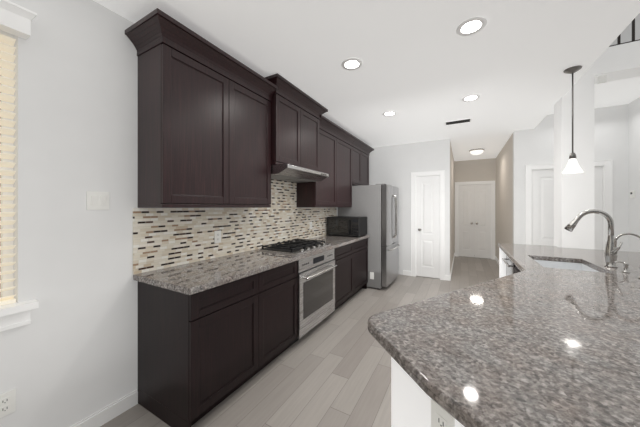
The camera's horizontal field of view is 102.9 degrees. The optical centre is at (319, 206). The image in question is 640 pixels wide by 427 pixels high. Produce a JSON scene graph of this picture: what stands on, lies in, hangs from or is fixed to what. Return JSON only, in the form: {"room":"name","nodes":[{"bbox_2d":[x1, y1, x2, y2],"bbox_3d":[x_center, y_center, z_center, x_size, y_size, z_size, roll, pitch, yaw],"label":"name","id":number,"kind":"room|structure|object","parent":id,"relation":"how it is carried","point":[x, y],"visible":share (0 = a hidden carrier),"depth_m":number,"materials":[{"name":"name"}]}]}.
{"room":"kitchen","nodes":[
{"label":"kitchen","id":0,"kind":"room"},
{"bbox_2d":[0,0,337,426],"bbox_3d":[-1.443,0.050,1.699,0.120,2.700,9.550,0,0,29],"label":"wall","id":1,"kind":"structure","parent":0,"point":[76,76],"depth_m":1.52,"materials":[{"name":"paint"}]},
{"bbox_2d":[0,389,15,417],"bbox_3d":[-1.596,1.000,1.291,0.008,0.115,0.072,0,0,29],"label":"outlet","id":2,"kind":"object","parent":1,"relation":"attached to","point":[7,399],"visible":1,"depth_m":1.30,"materials":[{"name":"white plastic"}]},
{"bbox_2d":[0,0,38,331],"bbox_3d":[-1.857,-0.196,0.864,0.200,1.632,1.210,0,0,29],"label":"window","id":3,"kind":"structure","parent":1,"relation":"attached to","point":[15,19],"depth_m":1.32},
{"bbox_2d":[87,191,108,209],"bbox_3d":[-1.408,-0.040,1.622,0.013,0.115,0.115,0,0,29],"label":"switch","id":4,"kind":"object","parent":1,"relation":"attached to","point":[95,200],"visible":1,"depth_m":1.62,"materials":[{"name":"white plastic"}]},
{"bbox_2d":[125,8,277,207],"bbox_3d":[-0.883,-0.605,2.158,0.401,1.220,1.160,0,0,29],"label":"upper cabinet","id":5,"kind":"object","parent":1,"relation":"attached to","point":[204,116],"visible":1,"depth_m":1.87,"materials":[{"name":"brown wood"}]},
{"bbox_2d":[133,179,336,274],"bbox_3d":[-0.506,0.021,3.228,0.011,0.907,3.295,0,0,29],"label":"backsplash","id":6,"kind":"structure","parent":1,"relation":"attached to","point":[163,238],"depth_m":2.40,"materials":[{"name":"tile"}]},
{"bbox_2d":[214,230,220,242],"bbox_3d":[-0.960,0.280,2.396,0.008,0.115,0.072,0,0,29],"label":"outlet","id":7,"kind":"object","parent":6,"relation":"attached to","point":[217,234],"visible":1,"depth_m":2.39,"materials":[{"name":"white plastic"}]},
{"bbox_2d":[264,73,327,171],"bbox_3d":[-0.353,-0.865,3.042,0.461,0.860,1.060,0,0,29],"label":"upper cabinet","id":8,"kind":"object","parent":1,"relation":"attached to","point":[295,116],"visible":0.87,"depth_m":2.85,"materials":[{"name":"brown wood"}]},
{"bbox_2d":[271,164,328,182],"bbox_3d":[-0.321,-0.382,3.024,0.507,0.101,0.880,0,0,29],"label":"range hood","id":9,"kind":"object","parent":8,"relation":"attached to","point":[283,172],"visible":0.9,"depth_m":2.84,"materials":[{"name":"silver metal"}]},
{"bbox_2d":[297,115,355,206],"bbox_3d":[0.152,-0.605,4.003,0.401,1.220,1.270,0,0,29],"label":"upper cabinet","id":10,"kind":"object","parent":1,"relation":"attached to","point":[336,142],"visible":0.8,"depth_m":3.82,"materials":[{"name":"brown wood"}]},
{"bbox_2d":[352,138,373,185],"bbox_3d":[0.712,-0.810,5.001,0.401,0.810,1.020,0,0,29],"label":"upper cabinet","id":11,"kind":"object","parent":1,"relation":"attached to","point":[361,151],"visible":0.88,"depth_m":4.85,"materials":[{"name":"brown wood"}]},
{"bbox_2d":[100,256,498,426],"bbox_3d":[2.505,1.450,1.071,7.620,0.100,12.320,0,0,29],"label":"floor","id":12,"kind":"structure","parent":0,"point":[337,374],"depth_m":2.11,"materials":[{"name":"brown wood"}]},
{"bbox_2d":[138,273,258,426],"bbox_3d":[-0.895,0.958,1.924,0.610,0.885,0.580,0,0,29],"label":"base cabinet","id":13,"kind":"object","parent":12,"relation":"on","point":[196,350],"visible":0.97,"depth_m":1.69,"materials":[{"name":"brown wood"}]},
{"bbox_2d":[133,235,369,294],"bbox_3d":[-0.235,0.495,3.067,0.642,0.040,3.280,0,0,29],"label":"countertop","id":14,"kind":"structure","parent":13,"relation":"on","point":[195,277],"depth_m":1.99,"materials":[{"name":"stone"}]},
{"bbox_2d":[259,239,330,254],"bbox_3d":[-0.265,0.449,2.992,0.500,0.052,0.760,0,0,29],"label":"cooktop","id":15,"kind":"object","parent":14,"relation":"in","point":[297,246],"visible":1,"depth_m":2.83,"materials":[{"name":"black metal"}]},
{"bbox_2d":[327,216,366,236],"bbox_3d":[0.449,0.320,4.273,0.560,0.310,0.448,0,0,29],"label":"microwave","id":16,"kind":"object","parent":14,"relation":"on","point":[336,225],"visible":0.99,"depth_m":4.11,"materials":[{"name":"black glass"}]},
{"bbox_2d":[250,261,297,378],"bbox_3d":[-0.618,0.958,2.417,0.610,0.885,0.550,0,0,29],"label":"base cabinet","id":17,"kind":"object","parent":12,"relation":"on","point":[278,286],"visible":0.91,"depth_m":2.25,"materials":[{"name":"brown wood"}]},
{"bbox_2d":[290,249,336,345],"bbox_3d":[-0.247,0.959,2.982,0.670,0.883,0.792,0,0,29],"label":"oven","id":18,"kind":"object","parent":12,"relation":"on","point":[316,273],"visible":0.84,"depth_m":2.76,"materials":[{"name":"silver metal"}]},
{"bbox_2d":[328,243,352,315],"bbox_3d":[0.069,0.958,3.642,0.610,0.885,0.660,0,0,29],"label":"base cabinet","id":19,"kind":"object","parent":12,"relation":"on","point":[343,256],"visible":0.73,"depth_m":3.48,"materials":[{"name":"brown wood"}]},
{"bbox_2d":[348,238,367,298],"bbox_3d":[0.392,0.958,4.218,0.610,0.885,0.660,0,0,29],"label":"base cabinet","id":20,"kind":"object","parent":12,"relation":"on","point":[360,248],"visible":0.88,"depth_m":4.06,"materials":[{"name":"brown wood"}]},
{"bbox_2d":[338,184,399,288],"bbox_3d":[0.964,0.504,4.824,0.959,1.791,0.912,0,0,29],"label":"refrigerator","id":21,"kind":"object","parent":12,"relation":"on","point":[379,203],"visible":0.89,"depth_m":4.35,"materials":[{"name":"silver metal"}]},
{"bbox_2d":[391,247,505,426],"bbox_3d":[1.626,0.959,1.627,1.736,0.883,3.730,0,0,29],"label":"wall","id":22,"kind":"structure","parent":12,"relation":"on","point":[410,405],"depth_m":0.88,"materials":[{"name":"white paint"}]},
{"bbox_2d":[70,253,498,426],"bbox_3d":[0.883,1.349,1.783,3.338,0.102,12.512,0,0,41],"label":"baseboard","id":23,"kind":"structure","parent":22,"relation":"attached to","point":[104,415],"depth_m":1.69,"materials":[{"name":"white wood"}]},
{"bbox_2d":[431,399,454,426],"bbox_3d":[0.330,0.600,0.689,0.009,0.115,0.072,0,0,-24],"label":"island outlet","id":24,"kind":"object","parent":22,"relation":"attached to","point":[440,417],"visible":0.95,"depth_m":0.69,"materials":[{"name":"white plastic"}]},
{"bbox_2d":[368,243,639,426],"bbox_3d":[1.698,0.495,1.581,2.126,0.040,3.804,0,0,29],"label":"countertop","id":25,"kind":"structure","parent":22,"relation":"on","point":[537,345],"depth_m":0.89,"materials":[{"name":"stone"}]},
{"bbox_2d":[535,260,598,271],"bbox_3d":[2.078,0.614,2.171,0.414,0.194,0.604,0,0,29],"label":"sink","id":26,"kind":"object","parent":25,"relation":"in","point":[549,264],"visible":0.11,"depth_m":2.38,"materials":[{"name":"metal"}]},
{"bbox_2d":[564,209,622,267],"bbox_3d":[2.201,0.247,2.070,0.320,0.457,0.108,0,0,29],"label":"faucet","id":27,"kind":"object","parent":25,"relation":"on","point":[610,252],"visible":0.97,"depth_m":2.02,"materials":[{"name":"silver metal"}]},
{"bbox_2d":[615,261,629,272],"bbox_3d":[2.204,0.435,1.859,0.076,0.080,0.039,0,0,29],"label":"soap dispenser","id":28,"kind":"object","parent":25,"relation":"on","point":[625,265],"visible":1,"depth_m":1.84,"materials":[{"name":"silver metal"}]},
{"bbox_2d":[613,233,639,278],"bbox_3d":[2.085,0.324,1.708,0.159,0.302,0.062,0,0,29],"label":"filter faucet","id":29,"kind":"object","parent":25,"relation":"on","point":[622,234],"visible":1,"depth_m":1.73,"materials":[{"name":"silver metal"}]},
{"bbox_2d":[502,255,512,275],"bbox_3d":[2.479,0.959,2.876,0.651,0.883,0.590,0,0,29],"label":"dishwasher","id":30,"kind":"object","parent":12,"relation":"on","point":[509,264],"visible":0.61,"depth_m":3.01,"materials":[{"name":"silver metal"}]},
{"bbox_2d":[513,260,557,273],"bbox_3d":[2.124,0.958,2.202,0.610,0.885,0.920,0,0,29],"label":"base cabinet","id":31,"kind":"object","parent":12,"relation":"on","point":[515,269],"visible":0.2,"depth_m":2.63,"materials":[{"name":"wood"}]},
{"bbox_2d":[554,62,594,248],"bbox_3d":[3.032,-0.180,3.058,0.275,3.160,0.300,0,0,29],"label":"column","id":32,"kind":"structure","parent":12,"relation":"on","point":[574,193],"depth_m":2.93,"materials":[{"name":"paint"}]},
{"bbox_2d":[93,0,639,160],"bbox_3d":[0.569,-1.425,2.158,3.180,0.250,12.320,0,0,29],"label":"ceiling","id":33,"kind":"structure","parent":0,"point":[416,66],"depth_m":2.15,"materials":[{"name":"paint"}]},
{"bbox_2d":[341,58,362,69],"bbox_3d":[0.290,-1.294,2.314,0.194,0.009,0.194,0,0,29],"label":"recessed light","id":34,"kind":"object","parent":33,"relation":"in","point":[351,63],"visible":1,"depth_m":2.31,"materials":[{"name":"white plastic"}]},
{"bbox_2d":[382,111,396,115],"bbox_3d":[0.966,-1.294,3.540,0.194,0.009,0.194,0,0,29],"label":"recessed light","id":35,"kind":"object","parent":33,"relation":"in","point":[388,113],"visible":1,"depth_m":3.52,"materials":[{"name":"white plastic"}]},
{"bbox_2d":[444,118,471,124],"bbox_3d":[2.092,-1.292,3.871,0.360,0.011,0.160,0,0,29],"label":"ceiling vent","id":36,"kind":"object","parent":33,"relation":"in","point":[467,119],"visible":1,"depth_m":3.84,"materials":[{"name":"black metal"}]},
{"bbox_2d":[462,94,479,101],"bbox_3d":[1.792,-1.294,3.030,0.194,0.009,0.194,0,0,29],"label":"recessed light","id":37,"kind":"object","parent":33,"relation":"in","point":[473,97],"visible":1,"depth_m":3.02,"materials":[{"name":"white plastic"}]},
{"bbox_2d":[456,17,486,35],"bbox_3d":[1.086,-1.294,1.833,0.194,0.009,0.194,0,0,29],"label":"recessed light","id":38,"kind":"object","parent":33,"relation":"in","point":[471,26],"visible":1,"depth_m":1.82,"materials":[{"name":"white plastic"}]},
{"bbox_2d":[469,148,484,154],"bbox_3d":[3.563,-1.240,5.798,0.300,0.115,0.300,0,0,29],"label":"hall light","id":39,"kind":"object","parent":33,"relation":"attached to","point":[478,151],"visible":1,"depth_m":5.71,"materials":[{"name":"white glass"}]},
{"bbox_2d":[562,65,583,173],"bbox_3d":[2.380,-0.811,2.402,0.147,0.974,0.147,0,0,29],"label":"pendant light","id":40,"kind":"object","parent":33,"relation":"hanging from","point":[572,166],"visible":1,"depth_m":2.40,"materials":[{"name":"glass"}]},
{"bbox_2d":[450,142,453,271],"bbox_3d":[3.120,0.050,6.133,0.120,2.700,2.650,0,0,29],"label":"wall","id":41,"kind":"structure","parent":0,"point":[451,152],"depth_m":5.55,"materials":[{"name":"paint"}]},
{"bbox_2d":[454,158,495,255],"bbox_3d":[4.278,0.050,7.071,1.220,2.700,0.120,0,0,29],"label":"wall","id":42,"kind":"structure","parent":0,"point":[480,169],"depth_m":7.01,"materials":[{"name":"paint"}]},
{"bbox_2d":[455,181,494,259],"bbox_3d":[4.262,0.348,7.042,0.946,2.103,0.166,0,0,29],"label":"hall door","id":43,"kind":"structure","parent":42,"relation":"in","point":[474,200],"depth_m":7.02,"materials":[{"name":"white wood"}]},
{"bbox_2d":[369,104,627,274],"bbox_3d":[2.715,-0.050,4.772,4.125,2.900,0.120,0,0,29],"label":"wall","id":44,"kind":"structure","parent":0,"point":[393,165],"depth_m":4.34,"materials":[{"name":"paint"}]},
{"bbox_2d":[411,170,444,279],"bbox_3d":[2.139,0.348,5.057,0.616,2.103,0.166,0,0,29],"label":"pantry door","id":45,"kind":"structure","parent":44,"relation":"in","point":[427,187],"depth_m":5.04,"materials":[{"name":"white wood"}]},
{"bbox_2d":[525,159,612,249],"bbox_3d":[3.909,0.348,4.064,1.016,2.103,0.166,0,0,29],"label":"double door","id":46,"kind":"structure","parent":44,"relation":"in","point":[539,178],"depth_m":4.16,"materials":[{"name":"white wood"}]},
{"bbox_2d":[496,133,512,259],"bbox_3d":[4.080,0.050,5.594,0.120,2.700,2.650,0,0,29],"label":"wall","id":47,"kind":"structure","parent":0,"point":[504,160],"depth_m":5.37,"materials":[{"name":"paint"}]},
{"bbox_2d":[547,77,639,114],"bbox_3d":[3.825,-1.590,3.501,1.185,0.180,1.250,0,0,29],"label":"ceiling","id":48,"kind":"structure","parent":0,"point":[625,91],"depth_m":3.34,"materials":[{"name":"paint"}]},
{"bbox_2d":[595,40,639,83],"bbox_3d":[5.288,-1.620,2.783,4.440,0.280,2.030,0,0,29],"label":"beam","id":49,"kind":"structure","parent":0,"point":[622,61],"depth_m":2.78,"materials":[{"name":"paint"}]},
{"bbox_2d":[597,75,606,83],"bbox_3d":[3.116,-1.410,2.819,0.065,0.080,0.030,0,0,29],"label":"detector","id":50,"kind":"object","parent":49,"relation":"attached to","point":[600,79],"visible":1,"depth_m":2.81,"materials":[{"name":"white plastic"}]},
{"bbox_2d":[609,18,639,46],"bbox_3d":[4.872,-2.287,2.025,4.425,1.050,0.090,0,0,29],"label":"loft railing","id":51,"kind":"object","parent":49,"relation":"on","point":[633,21],"visible":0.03,"depth_m":2.81,"materials":[{"name":"black metal"}]},
{"bbox_2d":[610,13,639,45],"bbox_3d":[5.815,-2.780,3.720,4.440,2.040,0.120,0,0,29],"label":"wall","id":52,"kind":"structure","parent":0,"point":[626,35],"depth_m":4.11,"materials":[{"name":"paint"}]},
{"bbox_2d":[628,97,639,251],"bbox_3d":[4.290,-0.050,3.240,0.120,2.900,1.250,0,0,29],"label":"wall","id":53,"kind":"structure","parent":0,"point":[634,106],"depth_m":3.57,"materials":[{"name":"white paint"}]},
{"bbox_3d":[5.330,-0.180,1.768,3.375,3.160,0.300,0,0,29],"label":"wall","id":54,"kind":"structure","parent":0,"visible":0},
{"bbox_2d":[630,190,634,197],"bbox_3d":[4.411,-0.180,3.602,0.019,0.110,0.090,0,0,29],"label":"switch","id":55,"kind":"object","parent":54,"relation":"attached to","point":[632,192],"visible":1,"depth_m":3.58,"materials":[{"name":"white plastic"}]}
]}

